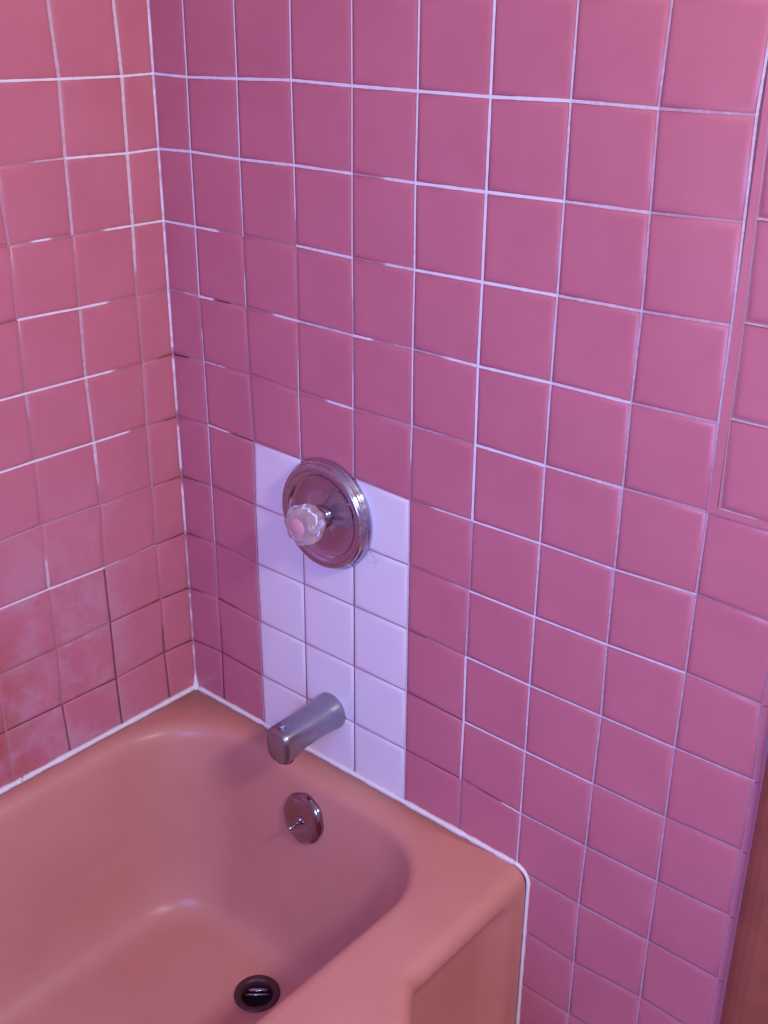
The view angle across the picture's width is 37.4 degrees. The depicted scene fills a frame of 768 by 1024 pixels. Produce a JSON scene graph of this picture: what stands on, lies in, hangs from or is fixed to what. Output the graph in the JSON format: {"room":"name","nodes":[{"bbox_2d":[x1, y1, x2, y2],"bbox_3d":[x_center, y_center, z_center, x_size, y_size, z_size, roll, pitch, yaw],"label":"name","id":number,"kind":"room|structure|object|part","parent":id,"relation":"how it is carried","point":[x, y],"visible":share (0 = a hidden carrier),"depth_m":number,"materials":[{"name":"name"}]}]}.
{"room":"bathroom","nodes":[
{"label":"bathroom","id":0,"kind":"room"},
{"bbox_2d":[0,0,193,786],"bbox_3d":[-0.906,-0.074,1.272,0.003,2.258,1.700,20,31,36],"label":"wall","id":1,"kind":"structure","parent":0,"point":[95,620],"depth_m":1.77,"materials":[{"name":"pink tile"}]},
{"bbox_2d":[147,0,767,1023],"bbox_3d":[0.058,-0.191,1.539,1.079,2.267,0.008,20,31,36],"label":"wall","id":2,"kind":"structure","parent":0,"point":[499,266],"depth_m":1.51,"materials":[{"name":"pink tile"}]},
{"bbox_2d":[267,692,345,764],"bbox_3d":[-0.130,0.355,1.861,0.065,0.073,0.130,20,31,36],"label":"tub spout","id":3,"kind":"object","parent":2,"relation":"attached to","point":[325,713],"visible":1,"depth_m":1.83,"materials":[{"name":"silver metal"}]},
{"bbox_3d":[-0.163,0.343,1.814,0.012,0.008,0.012,20,31,36],"label":"diverter knob","id":4,"kind":"part","parent":3,"relation":"part of","materials":[{"name":"silver metal"}]},
{"bbox_2d":[282,457,372,568],"bbox_3d":[-0.108,0.013,1.730,0.180,0.180,0.075,20,31,36],"label":"shower valve","id":5,"kind":"object","parent":2,"relation":"attached to","point":[327,513],"visible":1,"depth_m":1.72,"materials":[{"name":"silver metal"}]},
{"bbox_3d":[-0.116,0.017,1.721,0.066,0.066,0.046,20,31,36],"label":"handle knob","id":6,"kind":"part","parent":5,"relation":"part of","materials":[{"name":"white plastic"}]},
{"bbox_3d":[-0.099,0.009,1.739,0.038,0.038,0.017,20,31,36],"label":"stem","id":7,"kind":"part","parent":5,"relation":"part of","materials":[{"name":"silver metal"}]},
{"label":"floor","id":8,"kind":"structure","parent":0,"visible":0},
{"bbox_2d":[0,689,525,1023],"bbox_3d":[-0.579,0.893,1.394,0.877,0.400,1.690,20,31,36],"label":"bathtub","id":9,"kind":"object","parent":8,"relation":"on","point":[156,868],"visible":0.97,"depth_m":1.94,"materials":[{"name":"pink ceramic"}]},
{"bbox_2d":[0,685,194,794],"bbox_3d":[-0.904,0.586,1.572,0.010,0.010,1.683,20,31,36],"label":"bead","id":10,"kind":"object","parent":9,"relation":"on","point":[5,788],"visible":1,"depth_m":1.99},
{"bbox_2d":[234,975,279,1011],"bbox_3d":[-0.217,0.833,1.947,0.079,0.028,0.079,20,31,36],"label":"tub drain","id":11,"kind":"object","parent":9,"relation":"in","point":[255,993],"visible":0.97,"depth_m":1.95,"materials":[{"name":"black metal"}]},
{"bbox_2d":[283,792,323,843],"bbox_3d":[-0.142,0.521,1.915,0.091,0.089,0.046,20,31,36],"label":"overflow plate","id":12,"kind":"object","parent":9,"relation":"attached to","point":[303,817],"visible":1,"depth_m":1.91,"materials":[{"name":"silver metal"}]},
{"bbox_3d":[-0.153,0.528,1.908,0.019,0.011,0.008,-18,30,-35],"label":"trip lever","id":13,"kind":"part","parent":12,"relation":"part of","materials":[{"name":"silver metal"}]},
{"bbox_2d":[193,673,529,1023],"bbox_3d":[-0.073,0.604,2.008,0.772,0.430,0.019,20,31,36],"label":"bead","id":14,"kind":"object","parent":9,"relation":"attached to","point":[450,827],"visible":0.94,"depth_m":1.83},
{"bbox_3d":[0.540,-0.111,1.162,2.300,2.440,0.060,20,31,36],"label":"wall","id":15,"kind":"structure","parent":0,"visible":0},
{"bbox_2d":[720,756,767,1023],"bbox_3d":[0.498,0.060,1.219,0.103,2.080,0.020,20,31,36],"label":"trim","id":16,"kind":"structure","parent":15,"relation":"attached to","point":[746,993],"depth_m":1.45,"materials":[{"name":"brown paint"}]}
]}

